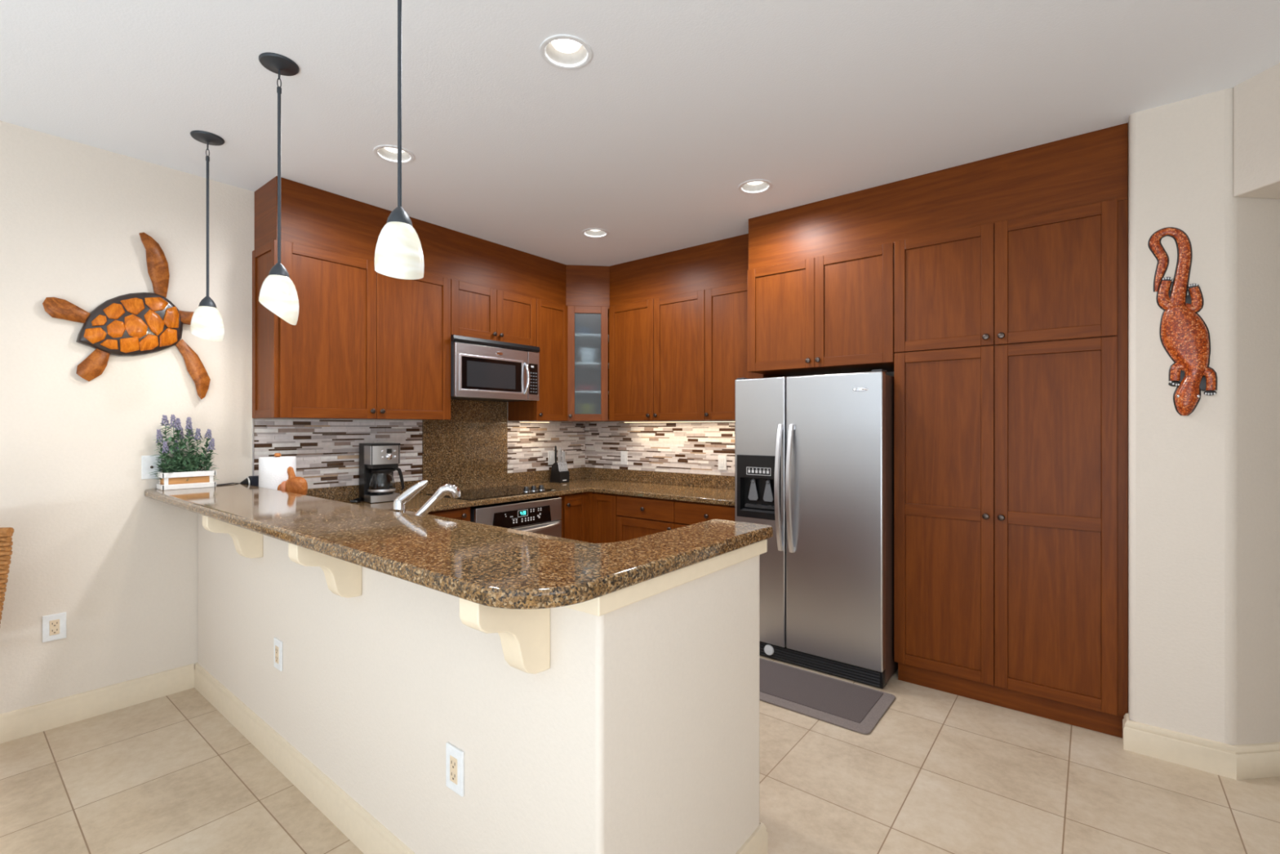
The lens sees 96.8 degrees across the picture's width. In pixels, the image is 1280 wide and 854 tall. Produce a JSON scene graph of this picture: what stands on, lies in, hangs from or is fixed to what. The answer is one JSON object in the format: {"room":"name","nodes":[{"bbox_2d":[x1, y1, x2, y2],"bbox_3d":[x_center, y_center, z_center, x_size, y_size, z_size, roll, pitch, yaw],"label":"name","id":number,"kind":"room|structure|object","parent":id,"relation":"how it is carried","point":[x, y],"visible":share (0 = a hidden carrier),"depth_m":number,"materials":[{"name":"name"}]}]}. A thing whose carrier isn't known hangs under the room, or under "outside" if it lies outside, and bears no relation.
{"room":"kitchen","nodes":[
{"label":"kitchen","id":0,"kind":"room"},
{"bbox_2d":[0,120,585,714],"bbox_3d":[-3.026,-0.080,2.364,0.150,2.940,8.150,0,0,39],"label":"wall","id":1,"kind":"structure","parent":0,"point":[89,545],"depth_m":2.76,"materials":[{"name":"beige paint"}]},
{"bbox_2d":[42,612,66,642],"bbox_3d":[-2.711,0.927,2.631,0.009,0.120,0.078,0,0,39],"label":"wall outlet","id":2,"kind":"object","parent":1,"relation":"attached to","point":[54,626],"visible":1,"depth_m":2.63,"materials":[{"name":"white plastic"}]},
{"bbox_2d":[49,618,59,635],"bbox_3d":[-2.710,0.927,2.630,0.005,0.068,0.033,0,0,39],"label":"socket","id":3,"kind":"object","parent":2,"relation":"attached to","point":[54,623],"depth_m":2.63,"materials":[{"name":"beige plastic"}]},
{"bbox_2d":[0,663,194,743],"bbox_3d":[-3.944,1.327,1.082,0.016,0.125,5.001,0,0,39],"label":"baseboard","id":4,"kind":"structure","parent":1,"relation":"attached to","point":[33,719],"depth_m":2.72,"materials":[{"name":"beige paint"}]},
{"bbox_2d":[42,232,210,399],"bbox_3d":[-2.503,-0.562,2.833,0.074,0.829,0.655,0,0,39],"label":"wall sculpture","id":5,"kind":"object","parent":1,"relation":"attached to","point":[140,323],"visible":0.99,"depth_m":2.82,"materials":[{"name":"brown wood"}]},
{"bbox_2d":[141,454,161,479],"bbox_3d":[-2.491,0.205,2.899,0.018,0.120,0.078,0,0,39],"label":"cable plate","id":6,"kind":"object","parent":1,"relation":"attached to","point":[148,466],"visible":0.79,"depth_m":2.89,"materials":[{"name":"white plastic"}]},
{"bbox_2d":[216,475,258,486],"bbox_3d":[-2.240,0.317,3.159,0.070,0.077,0.281,0,0,26],"label":"power adapter","id":7,"kind":"object","parent":1,"relation":"attached to","point":[251,480],"visible":0.51,"depth_m":3.21,"materials":[{"name":"plastic"}]},
{"bbox_2d":[253,418,422,488],"bbox_3d":[-1.887,0.165,3.663,0.008,0.428,1.045,0,0,39],"label":"backsplash","id":8,"kind":"structure","parent":1,"relation":"attached to","point":[326,451],"depth_m":3.59,"materials":[{"name":"tile"}]},
{"bbox_2d":[252,418,253,475],"bbox_3d":[-2.214,0.165,3.251,0.011,0.428,0.006,0,0,39],"label":"strip","id":9,"kind":"object","parent":8,"relation":"attached to","point":[252,419],"visible":0.64,"depth_m":3.25,"materials":[{"name":"white"}]},
{"bbox_2d":[252,239,450,419],"bbox_3d":[-1.740,-0.529,3.544,0.384,0.959,1.058,0,0,39],"label":"upper cabinet","id":10,"kind":"object","parent":1,"relation":"attached to","point":[364,343],"visible":0.93,"depth_m":3.33,"materials":[{"name":"brown wood"}]},
{"bbox_2d":[254,176,565,305],"bbox_3d":[-1.414,-1.179,3.992,0.334,0.339,2.142,0,0,39],"label":"soffit panel","id":11,"kind":"object","parent":10,"relation":"on","point":[311,216],"visible":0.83,"depth_m":3.47,"materials":[{"name":"brown wood"}]},
{"bbox_2d":[422,399,507,493],"bbox_3d":[-1.323,0.135,4.361,0.016,0.691,0.747,0,0,39],"label":"panel","id":12,"kind":"object","parent":1,"relation":"attached to","point":[468,450],"visible":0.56,"depth_m":4.36,"materials":[{"name":"brown stone"}]},
{"bbox_2d":[450,279,536,346],"bbox_3d":[-1.173,-0.817,4.254,0.384,0.385,0.756,0,0,39],"label":"upper cabinet","id":13,"kind":"object","parent":1,"relation":"attached to","point":[477,311],"visible":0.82,"depth_m":4.12,"materials":[{"name":"brown wood"}]},
{"bbox_2d":[450,334,539,401],"bbox_3d":[-1.149,-0.412,4.213,0.432,0.416,0.762,0,0,39],"label":"microwave","id":14,"kind":"object","parent":13,"relation":"attached to","point":[482,369],"visible":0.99,"depth_m":4.08,"materials":[{"name":"grey metal"}]},
{"bbox_2d":[507,298,567,421],"bbox_3d":[-0.831,-0.529,4.683,0.384,0.959,0.339,0,0,39],"label":"upper cabinet","id":15,"kind":"object","parent":1,"relation":"attached to","point":[551,317],"visible":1,"depth_m":4.59,"materials":[{"name":"brown wood"}]},
{"bbox_2d":[519,420,550,422],"bbox_3d":[-0.870,-0.044,4.705,0.040,0.012,0.300,0,0,39],"label":"light","id":16,"kind":"object","parent":15,"relation":"attached to","point":[520,420],"visible":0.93,"depth_m":4.68,"materials":[{"name":"white plastic"}]},
{"bbox_2d":[507,421,585,472],"bbox_3d":[-0.807,0.165,5.016,0.008,0.428,0.916,0,0,39],"label":"backsplash","id":17,"kind":"structure","parent":1,"relation":"attached to","point":[529,443],"depth_m":4.96,"materials":[{"name":"tile"}]},
{"bbox_2d":[547,450,555,464],"bbox_3d":[-0.783,0.274,5.033,0.009,0.120,0.076,0,0,39],"label":"wall outlet","id":18,"kind":"object","parent":17,"relation":"attached to","point":[551,460],"visible":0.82,"depth_m":5.03,"materials":[{"name":"white plastic"}]},
{"bbox_2d":[550,453,553,462],"bbox_3d":[-0.782,0.274,5.031,0.005,0.068,0.033,0,0,39],"label":"socket","id":19,"kind":"object","parent":18,"relation":"attached to","point":[551,455],"depth_m":5.03,"materials":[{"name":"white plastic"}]},
{"bbox_2d":[197,513,759,853],"bbox_3d":[-0.997,0.873,2.434,2.935,1.034,0.758,0,0,39],"label":"wall","id":20,"kind":"structure","parent":0,"point":[640,733],"depth_m":1.59,"materials":[{"name":"beige paint"}]},
{"bbox_2d":[202,515,262,558],"bbox_3d":[-1.714,0.459,2.394,0.068,0.205,0.199,0,0,39],"label":"corbel","id":21,"kind":"object","parent":20,"relation":"attached to","point":[248,544],"visible":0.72,"depth_m":2.39,"materials":[{"name":"beige paint"}]},
{"bbox_2d":[273,637,282,671],"bbox_3d":[-1.490,0.935,2.337,0.078,0.120,0.009,0,0,39],"label":"wall outlet","id":22,"kind":"object","parent":20,"relation":"attached to","point":[277,644],"visible":1,"depth_m":2.33,"materials":[{"name":"white plastic"}]},
{"bbox_2d":[275,645,278,663],"bbox_3d":[-1.491,0.935,2.335,0.033,0.068,0.005,0,0,39],"label":"socket","id":23,"kind":"object","parent":22,"relation":"attached to","point":[276,646],"depth_m":2.33,"materials":[{"name":"beige plastic"}]},
{"bbox_2d":[288,542,361,597],"bbox_3d":[-1.014,0.459,1.835,0.068,0.205,0.199,0,0,39],"label":"corbel","id":24,"kind":"object","parent":20,"relation":"attached to","point":[343,578],"visible":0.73,"depth_m":1.83,"materials":[{"name":"beige paint"}]},
{"bbox_2d":[445,742,464,796],"bbox_3d":[-0.506,0.935,1.552,0.078,0.120,0.009,0,0,39],"label":"wall outlet","id":25,"kind":"object","parent":20,"relation":"attached to","point":[455,757],"visible":1,"depth_m":1.54,"materials":[{"name":"white plastic"}]},
{"bbox_2d":[449,755,457,784],"bbox_3d":[-0.508,0.935,1.550,0.033,0.068,0.005,0,0,39],"label":"socket","id":26,"kind":"object","parent":25,"relation":"attached to","point":[453,758],"depth_m":1.55,"materials":[{"name":"beige plastic"}]},
{"bbox_2d":[144,483,773,609],"bbox_3d":[-1.040,0.336,2.354,2.964,0.040,1.018,0,0,39],"label":"countertop","id":27,"kind":"structure","parent":20,"relation":"on","point":[482,566],"depth_m":1.51,"materials":[{"name":"brown stone"}]},
{"bbox_2d":[155,469,216,490],"bbox_3d":[-2.354,0.273,2.950,0.118,0.086,0.226,0,0,39],"label":"crate","id":28,"kind":"object","parent":27,"relation":"on","point":[195,479],"visible":0.97,"depth_m":2.90,"materials":[{"name":"white wood"}]},
{"bbox_2d":[149,413,217,481],"bbox_3d":[-2.354,0.110,2.941,0.158,0.350,0.290,0,0,39],"label":"plant","id":29,"kind":"object","parent":28,"relation":"in","point":[179,460],"visible":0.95,"depth_m":2.92,"materials":[{"name":"green plant"}]},
{"bbox_2d":[194,662,768,853],"bbox_3d":[-0.990,1.327,2.429,2.951,0.125,0.790,0,0,39],"label":"baseboard","id":30,"kind":"structure","parent":20,"relation":"attached to","point":[355,822],"depth_m":2.10,"materials":[{"name":"beige paint"}]},
{"bbox_2d":[459,598,550,674],"bbox_3d":[-0.296,0.459,1.262,0.068,0.205,0.199,0,0,39],"label":"corbel","id":31,"kind":"object","parent":20,"relation":"attached to","point":[524,634],"visible":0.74,"depth_m":1.26,"materials":[{"name":"beige paint"}]},
{"bbox_2d":[564,539,767,616],"bbox_3d":[0.088,0.378,1.564,0.186,0.044,0.791,0,0,39],"label":"trim","id":32,"kind":"structure","parent":20,"relation":"attached to","point":[606,603],"depth_m":1.38,"materials":[{"name":"beige paint"}]},
{"bbox_2d":[0,0,1279,266],"bbox_3d":[0.739,-1.500,0.670,8.150,0.300,10.200,0,0,39],"label":"ceiling","id":33,"kind":"structure","parent":0,"point":[651,143],"depth_m":2.28,"materials":[{"name":"white paint"}]},
{"bbox_2d":[190,130,224,341],"bbox_3d":[-2.016,-0.873,2.649,0.128,0.955,0.128,0,0,39],"label":"pendant lamp","id":34,"kind":"object","parent":33,"relation":"hanging from","point":[206,322],"visible":1,"depth_m":2.62,"materials":[{"name":"glass"}]},
{"bbox_2d":[258,52,299,324],"bbox_3d":[-1.341,-0.865,2.111,0.128,0.971,0.128,0,0,39],"label":"pendant lamp","id":35,"kind":"object","parent":33,"relation":"hanging from","point":[278,293],"visible":1,"depth_m":2.09,"materials":[{"name":"glass"}]},
{"bbox_2d":[373,144,414,164],"bbox_3d":[-1.216,-1.399,2.813,0.188,0.111,0.188,0,0,39],"label":"recessed light","id":36,"kind":"object","parent":33,"relation":"in","point":[387,153],"visible":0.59,"depth_m":2.85,"materials":[{"name":"white plastic"}]},
{"bbox_2d":[374,0,424,279],"bbox_3d":[-0.666,-0.874,1.574,0.128,0.953,0.128,0,0,39],"label":"pendant lamp","id":37,"kind":"object","parent":33,"relation":"hanging from","point":[398,252],"visible":1,"depth_m":1.54,"materials":[{"name":"glass"}]},
{"bbox_2d":[539,34,592,69],"bbox_3d":[-0.266,-1.399,2.048,0.188,0.111,0.188,0,0,39],"label":"recessed light","id":38,"kind":"object","parent":33,"relation":"in","point":[563,51],"visible":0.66,"depth_m":2.08,"materials":[{"name":"white plastic"}]},
{"bbox_2d":[582,227,608,237],"bbox_3d":[-0.310,-1.399,3.952,0.188,0.111,0.188,0,0,39],"label":"recessed light","id":39,"kind":"object","parent":33,"relation":"in","point":[590,233],"visible":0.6,"depth_m":4.00,"materials":[{"name":"white plastic"}]},
{"bbox_2d":[737,179,772,194],"bbox_3d":[0.646,-1.399,3.190,0.188,0.111,0.188,0,0,39],"label":"recessed light","id":40,"kind":"object","parent":33,"relation":"in","point":[753,186],"visible":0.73,"depth_m":3.23,"materials":[{"name":"white plastic"}]},
{"bbox_2d":[0,654,1279,853],"bbox_3d":[0.739,1.440,0.670,8.150,0.100,10.200,0,0,39],"label":"floor","id":41,"kind":"structure","parent":0,"point":[940,772],"depth_m":2.16,"materials":[{"name":"beige tile"}]},
{"bbox_2d":[0,527,13,623],"bbox_3d":[-2.735,0.894,2.029,0.468,0.991,0.491,0,0,0],"label":"wicker chair","id":42,"kind":"object","parent":41,"relation":"on","point":[6,533],"visible":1,"depth_m":2.25,"materials":[{"name":"wicker"}]},
{"bbox_2d":[427,506,470,521],"bbox_3d":[-1.463,0.953,3.690,0.620,0.874,0.483,0,0,39],"label":"base cabinet","id":43,"kind":"object","parent":41,"relation":"on","point":[462,513],"visible":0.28,"depth_m":3.61,"materials":[{"name":"brown wood"}]},
{"bbox_2d":[470,497,561,537],"bbox_3d":[-1.028,0.901,4.156,0.636,0.737,0.764,0,0,39],"label":"wall oven","id":44,"kind":"object","parent":41,"relation":"on","point":[543,516],"visible":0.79,"depth_m":4.02,"materials":[{"name":"grey metal"}]},
{"bbox_2d":[549,492,585,542],"bbox_3d":[-0.729,0.953,4.609,0.620,0.874,0.294,0,0,39],"label":"base cabinet","id":45,"kind":"object","parent":41,"relation":"on","point":[573,505],"visible":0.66,"depth_m":4.44,"materials":[{"name":"brown wood"}]},
{"bbox_2d":[584,491,617,543],"bbox_3d":[-0.136,0.953,4.681,0.313,0.874,0.601,0,0,39],"label":"base cabinet","id":46,"kind":"object","parent":41,"relation":"on","point":[601,515],"visible":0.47,"depth_m":4.48,"materials":[{"name":"brown wood"}]},
{"bbox_2d":[616,494,675,542],"bbox_3d":[0.199,0.953,4.412,0.543,0.874,0.605,0,0,39],"label":"base cabinet","id":47,"kind":"object","parent":41,"relation":"on","point":[637,516],"visible":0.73,"depth_m":4.21,"materials":[{"name":"brown wood"}]},
{"bbox_2d":[674,500,734,528],"bbox_3d":[0.633,0.953,4.066,0.562,0.874,0.605,0,0,39],"label":"base cabinet","id":48,"kind":"object","parent":41,"relation":"on","point":[686,513],"visible":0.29,"depth_m":3.90,"materials":[{"name":"brown wood"}]},
{"bbox_2d":[734,368,897,688],"bbox_3d":[1.129,0.541,3.504,0.878,1.690,0.784,0,0,39],"label":"refrigerator","id":49,"kind":"object","parent":41,"relation":"on","point":[814,455],"visible":0.86,"depth_m":3.19,"materials":[{"name":"metal"}]},
{"bbox_2d":[759,657,895,734],"bbox_3d":[0.817,1.383,3.023,0.915,0.012,0.475,0,0,39],"label":"kitchen mat","id":50,"kind":"object","parent":41,"relation":"on","point":[854,707],"visible":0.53,"depth_m":2.90,"materials":[{"name":"grey fabric"}]},
{"bbox_2d":[893,199,1128,737],"bbox_3d":[1.943,0.188,3.023,0.974,2.405,0.616,0,0,39],"label":"pantry cabinet","id":51,"kind":"object","parent":41,"relation":"on","point":[1011,336],"visible":1,"depth_m":2.77,"materials":[{"name":"brown wood"}]},
{"bbox_2d":[748,122,1128,270],"bbox_3d":[1.609,-1.180,3.322,1.868,0.338,0.566,0,0,39],"label":"soffit panel","id":52,"kind":"object","parent":51,"relation":"on","point":[1090,167],"visible":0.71,"depth_m":2.94,"materials":[{"name":"brown wood"}]},
{"bbox_2d":[585,371,893,422],"bbox_3d":[1.046,-0.080,4.231,3.886,2.940,0.150,0,0,39],"label":"wall","id":53,"kind":"structure","parent":0,"point":[890,373],"depth_m":3.69,"materials":[{"name":"beige paint"}]},
{"bbox_2d":[567,305,608,421],"bbox_3d":[-0.471,-0.529,4.966,0.594,0.959,0.590,0,0,39],"label":"upper cabinet","id":54,"kind":"object","parent":53,"relation":"attached to","point":[588,326],"visible":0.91,"depth_m":4.74,"materials":[{"name":"brown wood"}]},
{"bbox_2d":[565,264,609,306],"bbox_3d":[-0.467,-1.179,4.975,0.589,0.339,0.572,0,0,39],"label":"soffit panel","id":55,"kind":"object","parent":54,"relation":"on","point":[585,285],"visible":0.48,"depth_m":4.75,"materials":[{"name":"brown wood"}]},
{"bbox_2d":[608,289,704,421],"bbox_3d":[0.198,-0.529,4.574,0.944,0.959,0.368,0,0,39],"label":"upper cabinet","id":56,"kind":"object","parent":53,"relation":"attached to","point":[656,346],"visible":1,"depth_m":4.42,"materials":[{"name":"brown wood"}]},
{"bbox_2d":[609,233,748,306],"bbox_3d":[0.400,-1.179,4.446,1.421,0.339,0.318,0,0,39],"label":"soffit panel","id":57,"kind":"object","parent":56,"relation":"on","point":[724,262],"visible":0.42,"depth_m":4.31,"materials":[{"name":"brown wood"}]},
{"bbox_2d":[623,420,734,422],"bbox_3d":[0.403,-0.044,4.457,1.360,0.012,0.040,0,0,39],"label":"light","id":58,"kind":"object","parent":56,"relation":"attached to","point":[664,420],"visible":0.57,"depth_m":4.46,"materials":[{"name":"white plastic"}]},
{"bbox_2d":[624,421,734,422],"bbox_3d":[0.403,-0.039,4.457,1.352,0.002,0.032,0,0,39],"label":"diffuser","id":59,"kind":"object","parent":58,"relation":"attached to","point":[624,421],"depth_m":4.54,"materials":[{"name":"white plastic"}]},
{"bbox_2d":[584,421,734,475],"bbox_3d":[0.263,0.165,4.755,2.008,0.428,0.008,0,0,39],"label":"backsplash","id":60,"kind":"structure","parent":53,"relation":"attached to","point":[686,447],"depth_m":4.80,"materials":[{"name":"tile"}]},
{"bbox_2d":[620,450,627,464],"bbox_3d":[-0.142,0.275,5.067,0.076,0.122,0.009,0,0,39],"label":"wall outlet","id":61,"kind":"object","parent":60,"relation":"attached to","point":[624,454],"visible":1,"depth_m":5.06,"materials":[{"name":"white plastic"}]},
{"bbox_2d":[622,453,625,462],"bbox_3d":[-0.143,0.275,5.065,0.033,0.068,0.005,0,0,39],"label":"socket","id":62,"kind":"object","parent":61,"relation":"attached to","point":[623,455],"depth_m":5.07,"materials":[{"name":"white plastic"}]},
{"bbox_2d":[718,454,726,470],"bbox_3d":[0.643,0.278,4.441,0.074,0.116,0.009,0,0,39],"label":"wall outlet","id":63,"kind":"object","parent":60,"relation":"attached to","point":[722,459],"visible":1,"depth_m":4.44,"materials":[{"name":"white plastic"}]},
{"bbox_2d":[720,457,724,466],"bbox_3d":[0.641,0.278,4.439,0.033,0.068,0.005,0,0,39],"label":"socket","id":64,"kind":"object","parent":63,"relation":"attached to","point":[722,460],"depth_m":4.44,"materials":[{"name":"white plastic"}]},
{"bbox_2d":[704,282,778,420],"bbox_3d":[0.752,-0.529,4.132,0.470,0.959,0.368,0,0,39],"label":"upper cabinet","id":65,"kind":"object","parent":53,"relation":"attached to","point":[726,307],"visible":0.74,"depth_m":4.06,"materials":[{"name":"brown wood"}]},
{"bbox_2d":[747,242,894,377],"bbox_3d":[1.211,-0.684,3.607,0.891,0.656,0.616,0,0,39],"label":"upper cabinet","id":66,"kind":"object","parent":53,"relation":"attached to","point":[833,313],"visible":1,"depth_m":3.36,"materials":[{"name":"brown wood"}]},
{"bbox_2d":[1128,88,1279,745],"bbox_3d":[2.877,-0.080,2.481,1.160,2.940,1.000,0,0,39],"label":"wall","id":67,"kind":"structure","parent":0,"point":[1204,484],"depth_m":2.30,"materials":[{"name":"beige paint"}]},
{"bbox_2d":[1147,226,1217,415],"bbox_3d":[2.229,-0.441,2.336,0.209,0.789,0.034,0,0,39],"label":"wall sculpture","id":68,"kind":"object","parent":67,"relation":"attached to","point":[1184,335],"visible":1,"depth_m":2.33,"materials":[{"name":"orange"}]},
{"bbox_2d":[1122,713,1279,779],"bbox_3d":[2.777,1.327,2.326,1.403,0.125,0.263,0,0,6],"label":"baseboard","id":69,"kind":"structure","parent":67,"relation":"attached to","point":[1261,760],"depth_m":2.30,"materials":[{"name":"beige paint"}]},
{"bbox_2d":[1233,62,1279,199],"bbox_3d":[3.046,-1.232,1.707,1.250,0.637,1.250,0,0,-6],"label":"wall header","id":70,"kind":"structure","parent":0,"point":[1256,100],"depth_m":2.18,"materials":[{"name":"beige paint"}]},
{"bbox_3d":[-0.757,0.953,2.398,2.155,0.874,0.665,0,0,39],"label":"cabinet","id":71,"kind":"object","parent":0,"visible":0},
{"bbox_2d":[346,477,734,543],"bbox_3d":[-0.318,0.498,3.420,2.761,0.035,2.816,0,0,39],"label":"countertop","id":72,"kind":"structure","parent":71,"relation":"on","point":[667,491],"depth_m":4.06,"materials":[{"name":"brown stone"}]},
{"bbox_2d":[258,453,296,489],"bbox_3d":[-1.986,0.311,3.114,0.176,0.339,0.176,0,0,39],"label":"paper towel holder","id":73,"kind":"object","parent":72,"relation":"on","point":[273,470],"visible":0.41,"depth_m":3.04,"materials":[{"name":"white paper"}]},
{"bbox_2d":[277,466,307,495],"bbox_3d":[-1.834,0.345,3.004,0.144,0.271,0.084,0,0,10],"label":"carved ornament","id":74,"kind":"object","parent":72,"relation":"on","point":[298,485],"visible":0.56,"depth_m":2.98,"materials":[{"name":"brown wood"}]},
{"bbox_2d":[306,480,423,502],"bbox_3d":[-1.907,0.430,3.629,0.018,0.102,1.124,0,0,39],"label":"granite upstand","id":75,"kind":"object","parent":72,"relation":"on","point":[344,493],"visible":0.36,"depth_m":3.63,"materials":[{"name":"brown stone"}]},
{"bbox_2d":[350,442,404,502],"bbox_3d":[-1.709,0.293,3.680,0.217,0.375,0.330,0,0,39],"label":"coffee maker","id":76,"kind":"object","parent":72,"relation":"on","point":[378,461],"visible":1,"depth_m":3.64,"materials":[{"name":"black plastic"}]},
{"bbox_2d":[392,480,461,516],"bbox_3d":[-0.841,0.344,2.240,0.260,0.274,0.070,0,0,-20],"label":"kitchen faucet","id":77,"kind":"object","parent":72,"relation":"on","point":[399,503],"visible":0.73,"depth_m":2.23,"materials":[{"name":"silver metal"}]},
{"bbox_2d":[392,498,405,513],"bbox_3d":[-0.936,0.379,2.209,0.060,0.205,0.060,0,0,39],"label":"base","id":78,"kind":"object","parent":77,"relation":"on","point":[398,504],"depth_m":2.19,"materials":[{"name":"silver metal"}]},
{"bbox_2d":[426,484,555,500],"bbox_3d":[-1.081,0.460,4.184,0.530,0.042,0.767,0,0,39],"label":"cooktop","id":79,"kind":"object","parent":72,"relation":"in","point":[511,490],"visible":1,"depth_m":4.16,"materials":[{"name":"black glass"}]},
{"bbox_2d":[507,466,585,485],"bbox_3d":[-0.806,0.430,5.007,0.018,0.102,0.905,0,0,39],"label":"granite upstand","id":80,"kind":"object","parent":72,"relation":"on","point":[540,476],"visible":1,"depth_m":4.89,"materials":[{"name":"brown stone"}]},
{"bbox_2d":[549,445,568,483],"bbox_3d":[-0.701,0.322,4.963,0.131,0.318,0.117,0,0,39],"label":"knife block","id":81,"kind":"object","parent":72,"relation":"on","point":[559,471],"visible":1,"depth_m":4.93,"materials":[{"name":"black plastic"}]},
{"bbox_2d":[585,466,734,489],"bbox_3d":[0.260,0.430,4.749,2.006,0.102,0.018,0,0,39],"label":"granite upstand","id":82,"kind":"object","parent":72,"relation":"on","point":[723,482],"visible":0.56,"depth_m":4.78,"materials":[{"name":"brown stone"}]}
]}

